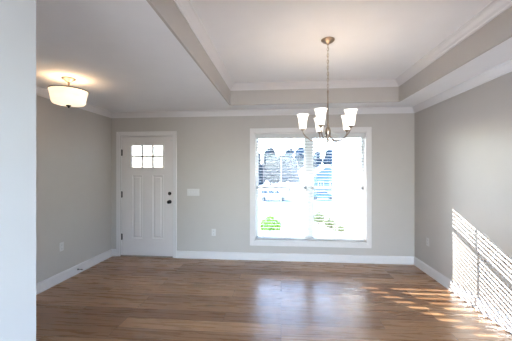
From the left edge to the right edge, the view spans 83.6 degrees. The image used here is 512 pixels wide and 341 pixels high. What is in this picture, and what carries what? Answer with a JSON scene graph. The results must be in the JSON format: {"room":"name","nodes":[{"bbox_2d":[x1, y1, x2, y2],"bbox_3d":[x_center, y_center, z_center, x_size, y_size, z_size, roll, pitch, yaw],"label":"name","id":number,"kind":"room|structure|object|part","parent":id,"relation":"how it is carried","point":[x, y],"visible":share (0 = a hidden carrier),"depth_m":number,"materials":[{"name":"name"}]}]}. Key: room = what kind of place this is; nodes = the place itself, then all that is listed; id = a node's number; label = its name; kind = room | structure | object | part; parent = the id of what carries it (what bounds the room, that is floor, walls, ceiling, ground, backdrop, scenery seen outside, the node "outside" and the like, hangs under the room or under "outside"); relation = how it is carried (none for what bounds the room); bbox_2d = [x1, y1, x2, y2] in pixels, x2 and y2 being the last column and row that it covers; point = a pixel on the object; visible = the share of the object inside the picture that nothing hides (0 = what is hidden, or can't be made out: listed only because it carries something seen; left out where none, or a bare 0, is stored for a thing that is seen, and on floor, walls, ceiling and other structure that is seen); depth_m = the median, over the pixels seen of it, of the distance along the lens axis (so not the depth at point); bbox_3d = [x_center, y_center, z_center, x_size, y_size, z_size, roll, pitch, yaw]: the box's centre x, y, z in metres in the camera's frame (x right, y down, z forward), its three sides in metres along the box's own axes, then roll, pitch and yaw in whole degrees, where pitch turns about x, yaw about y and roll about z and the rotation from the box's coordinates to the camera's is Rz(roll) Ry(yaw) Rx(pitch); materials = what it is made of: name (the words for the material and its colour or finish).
{"room":"dining room","nodes":[
{"label":"dining room","id":0,"kind":"room"},
{"bbox_2d":[0,0,35,340],"bbox_3d":[-2.134,0.241,-1.389,2.065,2.440,5.260,0,0,5],"label":"wall partition","id":1,"kind":"structure","parent":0,"point":[17,17],"depth_m":1.06,"materials":[{"name":"white paint"}]},
{"bbox_2d":[36,95,110,283],"bbox_3d":[-2.693,0.241,3.211,0.150,2.440,3.389,0,0,5],"label":"wall","id":2,"kind":"structure","parent":0,"point":[73,144],"depth_m":3.94,"materials":[{"name":"beige paint"}]},
{"bbox_2d":[59,242,63,251],"bbox_3d":[-2.563,1.006,3.778,0.009,0.115,0.070,0,0,5],"label":"wall outlet","id":3,"kind":"object","parent":2,"relation":"attached to","point":[61,245],"visible":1,"depth_m":3.77,"materials":[{"name":"white plastic"}]},
{"bbox_2d":[36,249,111,294],"bbox_3d":[-2.615,1.400,3.099,0.024,0.121,3.599,0,0,5],"label":"baseboard","id":4,"kind":"structure","parent":2,"relation":"attached to","point":[60,277],"depth_m":3.91,"materials":[{"name":"white paint"}]},
{"bbox_2d":[111,113,414,255],"bbox_3d":[0.007,0.241,4.752,5.260,2.440,0.150,0,0,5],"label":"wall","id":5,"kind":"structure","parent":0,"point":[213,153],"depth_m":4.70,"materials":[{"name":"beige paint"}]},
{"bbox_2d":[112,249,115,256],"bbox_3d":[-2.424,1.400,4.877,0.096,0.121,0.024,0,0,5],"label":"baseboard","id":6,"kind":"structure","parent":5,"relation":"attached to","point":[113,250],"depth_m":4.87,"materials":[{"name":"white paint"}]},
{"bbox_2d":[116,131,176,257],"bbox_3d":[-1.845,0.402,4.882,1.056,2.118,0.212,0,0,5],"label":"door","id":7,"kind":"structure","parent":5,"relation":"in","point":[148,163],"depth_m":4.85,"materials":[{"name":"white paint"}]},
{"bbox_3d":[-2.019,0.618,4.868,0.192,1.087,0.018,0,0,5],"label":"panel","id":8,"kind":"part","parent":7,"relation":"part of","materials":[{"name":"paint"}]},
{"bbox_3d":[-1.841,-0.238,4.858,0.601,0.423,0.040,0,0,5],"label":"pane frame","id":9,"kind":"part","parent":7,"relation":"part of","materials":[{"name":"paint"}]},
{"bbox_3d":[-1.841,-0.238,4.866,0.555,0.377,0.004,0,0,5],"label":"glass pane","id":10,"kind":"part","parent":7,"relation":"part of","materials":[{"name":"glass"}]},
{"bbox_3d":[-1.659,0.618,4.837,0.199,1.087,0.018,0,0,5],"label":"panel","id":11,"kind":"part","parent":7,"relation":"part of","materials":[{"name":"paint"}]},
{"bbox_2d":[187,189,198,195],"bbox_3d":[-1.045,0.365,4.759,0.187,0.101,0.018,0,0,5],"label":"light switch","id":12,"kind":"object","parent":5,"relation":"attached to","point":[190,192],"visible":1,"depth_m":4.75,"materials":[{"name":"white plastic"}]},
{"bbox_2d":[176,251,414,264],"bbox_3d":[0.573,1.400,4.615,3.808,0.121,0.024,0,0,5],"label":"baseboard","id":13,"kind":"structure","parent":5,"relation":"attached to","point":[372,259],"depth_m":4.60,"materials":[{"name":"white paint"}]},
{"bbox_2d":[250,127,371,247],"bbox_3d":[0.866,0.268,4.666,1.927,1.909,0.170,0,0,5],"label":"window","id":14,"kind":"structure","parent":5,"relation":"in","point":[366,184],"depth_m":4.64,"materials":[{"name":"white paint"}]},
{"bbox_3d":[0.419,-0.146,4.772,0.840,0.902,0.026,0,0,5],"label":"sash","id":15,"kind":"part","parent":14,"relation":"part of","materials":[{"name":"plastic"}]},
{"bbox_3d":[0.417,0.696,4.744,0.840,0.863,0.026,0,0,5],"label":"sash","id":16,"kind":"part","parent":14,"relation":"part of","materials":[{"name":"glass"}]},
{"bbox_2d":[256,133,364,240],"bbox_3d":[0.864,0.261,4.633,1.735,1.715,0.084,0,0,5],"label":"window blind","id":17,"kind":"object","parent":14,"relation":"attached to","point":[309,135],"visible":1,"depth_m":4.63,"materials":[{"name":"white plastic"}]},
{"bbox_3d":[0.126,0.276,4.711,0.012,1.645,0.056,0,0,5],"label":"ladder cord","id":18,"kind":"part","parent":17,"relation":"part of","materials":[{"name":"white fabric"}]},
{"bbox_3d":[0.865,1.109,4.646,1.735,0.020,0.052,0,0,5],"label":"rail","id":19,"kind":"part","parent":17,"relation":"part of","materials":[{"name":"white plastic"}]},
{"bbox_3d":[1.326,-0.146,4.692,0.841,0.902,0.026,0,0,5],"label":"sash","id":20,"kind":"part","parent":14,"relation":"part of","materials":[{"name":"plastic"}]},
{"bbox_3d":[1.324,0.696,4.664,0.841,0.863,0.026,0,0,5],"label":"sash","id":21,"kind":"part","parent":14,"relation":"part of","materials":[{"name":"glass"}]},
{"bbox_2d":[36,256,511,340],"bbox_3d":[-0.386,1.521,0.264,5.260,0.120,9.159,0,0,5],"label":"floor","id":22,"kind":"structure","parent":0,"point":[118,298],"depth_m":3.12,"materials":[{"name":"brown wood"}]},
{"bbox_2d":[36,0,511,111],"bbox_3d":[-0.386,-1.039,0.264,5.260,0.120,9.159,0,0,5],"label":"ceiling","id":23,"kind":"structure","parent":0,"point":[121,52],"depth_m":2.62,"materials":[{"name":"paint"}]},
{"bbox_2d":[47,76,88,107],"bbox_3d":[-1.992,-0.821,3.045,0.377,0.316,0.377,0,0,5],"label":"ceiling lamp","id":24,"kind":"object","parent":23,"relation":"attached to","point":[69,96],"visible":1,"depth_m":2.94,"materials":[{"name":"white glass"}]},
{"bbox_3d":[-1.992,-0.773,3.045,0.366,0.161,0.366,0,0,5],"label":"lamp shade","id":25,"kind":"part","parent":24,"relation":"part of","materials":[{"name":"beige glass"}]},
{"bbox_2d":[146,0,511,104],"bbox_3d":[0.706,-1.131,2.826,2.460,0.303,2.753,0,0,5],"label":"wall","id":26,"kind":"structure","parent":0,"point":[498,30],"depth_m":3.12,"materials":[{"name":"beige paint"}]},
{"bbox_2d":[36,59,511,117],"bbox_3d":[-0.386,-0.936,0.264,4.960,0.086,8.859,0,0,5],"label":"trim","id":27,"kind":"structure","parent":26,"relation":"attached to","point":[504,68],"depth_m":4.49,"materials":[{"name":"paint"}]},
{"bbox_2d":[173,0,511,90],"bbox_3d":[0.706,-1.237,2.826,2.420,0.090,2.713,0,0,5],"label":"trim","id":28,"kind":"structure","parent":26,"relation":"attached to","point":[495,8],"depth_m":3.08,"materials":[{"name":"paint"}]},
{"bbox_2d":[190,0,493,82],"bbox_3d":[0.706,-1.332,2.826,2.620,0.100,2.913,0,0,5],"label":"ceiling","id":29,"kind":"structure","parent":0,"point":[256,41],"depth_m":2.68,"materials":[{"name":"paint"}]},
{"bbox_2d":[297,37,357,143],"bbox_3d":[0.691,-0.772,2.818,0.574,1.021,0.582,0,0,5],"label":"chandelier","id":30,"kind":"object","parent":29,"relation":"hanging from","point":[348,119],"visible":1,"depth_m":2.79,"materials":[{"name":"white glass"}]},
{"bbox_3d":[0.467,-0.484,2.856,0.122,0.146,0.122,0,0,5],"label":"lamp shade","id":31,"kind":"part","parent":30,"relation":"part of","materials":[{"name":"white glass"}]},
{"bbox_3d":[0.575,-0.340,2.835,0.230,0.116,0.010,0,0,11],"label":"arm","id":32,"kind":"part","parent":30,"relation":"part of","materials":[{"name":"silver metal"}]},
{"bbox_3d":[0.676,-0.484,3.050,0.122,0.146,0.122,0,0,5],"label":"lamp shade","id":33,"kind":"part","parent":30,"relation":"part of","materials":[{"name":"white glass"}]},
{"bbox_3d":[0.588,-0.484,2.597,0.122,0.146,0.122,0,0,5],"label":"lamp shade","id":34,"kind":"part","parent":30,"relation":"part of","materials":[{"name":"white glass"}]},
{"bbox_3d":[0.705,-0.608,2.809,0.028,0.362,0.028,0,0,5],"label":"stem","id":35,"kind":"part","parent":30,"relation":"part of","materials":[{"name":"silver metal"}]},
{"bbox_3d":[0.796,-0.340,2.712,0.010,0.115,0.230,0,0,-43],"label":"arm","id":36,"kind":"part","parent":30,"relation":"part of","materials":[{"name":"silver metal"}]},
{"bbox_3d":[0.926,-0.484,2.912,0.122,0.146,0.122,0,0,5],"label":"lamp shade","id":37,"kind":"part","parent":30,"relation":"part of","materials":[{"name":"white glass"}]},
{"bbox_3d":[0.871,-0.484,2.631,0.122,0.146,0.122,0,0,5],"label":"lamp shade","id":38,"kind":"part","parent":30,"relation":"part of","materials":[{"name":"white glass"}]},
{"bbox_2d":[415,72,511,318],"bbox_3d":[2.160,0.241,0.042,0.150,2.440,8.859,0,0,5],"label":"wall","id":39,"kind":"structure","parent":0,"point":[463,141],"depth_m":3.16,"materials":[{"name":"beige paint"}]},
{"bbox_2d":[414,257,511,333],"bbox_3d":[2.073,1.400,0.049,0.024,0.121,8.859,0,0,5],"label":"baseboard","id":40,"kind":"structure","parent":39,"relation":"attached to","point":[498,317],"depth_m":3.14,"materials":[{"name":"white paint"}]},
{"label":"outside","id":41,"kind":"structure","parent":0,"visible":0},
{"bbox_2d":[258,181,345,232],"bbox_3d":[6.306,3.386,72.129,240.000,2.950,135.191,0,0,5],"label":"ground","id":42,"kind":"structure","parent":41,"point":[288,225],"depth_m":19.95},
{"bbox_2d":[258,152,264,185],"bbox_3d":[0.118,0.113,70.223,4.766,9.913,4.498,0,0,5],"label":"evergreen tree","id":43,"kind":"object","parent":42,"relation":"on","point":[260,176],"visible":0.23,"depth_m":69.34,"materials":[{"name":"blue plant"}]},
{"bbox_2d":[259,214,282,231],"bbox_3d":[0.453,1.615,8.702,0.734,0.602,0.749,0,0,5],"label":"shrub","id":44,"kind":"object","parent":42,"relation":"on","point":[269,221],"visible":0.84,"depth_m":8.52,"materials":[{"name":"green plant"}]},
{"bbox_2d":[261,148,282,185],"bbox_3d":[4.409,-0.991,83.744,7.433,12.117,6.732,0,0,5],"label":"evergreen tree","id":45,"kind":"object","parent":42,"relation":"on","point":[271,178],"visible":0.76,"depth_m":82.46,"materials":[{"name":"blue plant"}]},
{"bbox_2d":[277,155,287,184],"bbox_3d":[8.723,-0.257,97.645,6.441,10.651,6.145,0,0,5],"label":"evergreen tree","id":46,"kind":"object","parent":42,"relation":"on","point":[279,157],"visible":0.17,"depth_m":96.52,"materials":[{"name":"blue plant"}]},
{"bbox_2d":[279,148,299,189],"bbox_3d":[7.881,-0.159,67.449,5.163,10.456,4.608,0,0,5],"label":"bare tree","id":47,"kind":"object","parent":42,"relation":"on","point":[292,178],"visible":0.73,"depth_m":66.72,"materials":[{"name":"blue plant"}]},
{"bbox_2d":[290,168,303,185],"bbox_3d":[15.120,1.756,87.988,9.900,6.210,10.860,0,0,5],"label":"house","id":48,"kind":"structure","parent":42,"relation":"on","point":[300,182],"depth_m":83.17,"materials":[{"name":"white"}]},
{"bbox_2d":[294,148,303,171],"bbox_3d":[16.169,-1.764,102.873,8.758,13.661,7.850,0,0,5],"label":"bare tree","id":49,"kind":"object","parent":42,"relation":"on","point":[299,157],"visible":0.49,"depth_m":101.33,"materials":[{"name":"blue plant"}]},
{"bbox_2d":[258,232,354,236],"bbox_3d":[-1.224,1.716,6.089,6.900,0.390,2.300,0,0,5],"label":"floor","id":50,"kind":"structure","parent":42,"relation":"on","point":[259,233],"depth_m":6.80,"materials":[{"name":"concrete"}]},
{"bbox_2d":[313,151,322,169],"bbox_3d":[21.217,-0.957,98.435,5.949,12.049,5.888,0,0,5],"label":"bare tree","id":51,"kind":"object","parent":42,"relation":"on","point":[316,154],"visible":0.38,"depth_m":97.59,"materials":[{"name":"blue plant"}]},
{"bbox_2d":[314,210,324,224],"bbox_3d":[2.281,1.696,10.441,0.479,0.557,0.490,0,0,5],"label":"shrub","id":52,"kind":"object","parent":42,"relation":"on","point":[318,217],"visible":0.95,"depth_m":10.34,"materials":[{"name":"green plant"}]},
{"bbox_2d":[313,165,331,190],"bbox_3d":[17.674,1.656,74.715,7.100,6.410,12.860,0,0,5],"label":"house","id":53,"kind":"structure","parent":42,"relation":"on","point":[317,181],"depth_m":68.83,"materials":[{"name":"blue"}]},
{"bbox_2d":[322,148,331,166],"bbox_3d":[29.872,-2.035,115.846,7.637,14.204,7.168,0,0,5],"label":"bare tree","id":54,"kind":"object","parent":42,"relation":"on","point":[328,151],"visible":0.32,"depth_m":114.74,"materials":[{"name":"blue plant"}]},
{"bbox_2d":[324,217,336,227],"bbox_3d":[2.455,1.729,9.521,0.449,0.382,0.461,0,0,5],"label":"shrub","id":55,"kind":"object","parent":42,"relation":"on","point":[329,222],"visible":0.95,"depth_m":9.42,"materials":[{"name":"green plant"}]},
{"bbox_2d":[332,224,344,232],"bbox_3d":[2.520,1.755,8.719,0.423,0.324,0.416,0,0,5],"label":"shrub","id":56,"kind":"object","parent":42,"relation":"on","point":[341,229],"visible":0.89,"depth_m":8.62,"materials":[{"name":"green plant"}]},
{"bbox_2d":[332,138,360,237],"bbox_3d":[5.519,0.531,8.813,5.520,3.360,3.920,0,0,5],"label":"garage wing","id":57,"kind":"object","parent":42,"relation":"on","point":[351,225],"visible":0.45,"depth_m":8.46,"materials":[{"name":"white"}]},
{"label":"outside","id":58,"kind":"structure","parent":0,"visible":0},
{"bbox_2d":[258,198,331,202],"bbox_3d":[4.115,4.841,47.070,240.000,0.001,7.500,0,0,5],"label":"street","id":59,"kind":"structure","parent":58,"point":[290,200],"depth_m":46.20,"materials":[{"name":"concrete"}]},
{"bbox_2d":[258,189,288,200],"bbox_3d":[2.854,3.916,46.428,4.900,1.849,1.840,0,0,5],"label":"van","id":60,"kind":"object","parent":59,"relation":"on","point":[267,195],"visible":0.79,"depth_m":45.56,"materials":[{"name":"white paint"}]},
{"bbox_2d":[314,191,331,198],"bbox_3d":[11.089,4.116,47.615,4.300,1.449,1.840,0,0,5],"label":"parked car","id":61,"kind":"object","parent":59,"relation":"on","point":[325,192],"visible":0.44,"depth_m":46.73,"materials":[{"name":"blue paint"}]}
]}

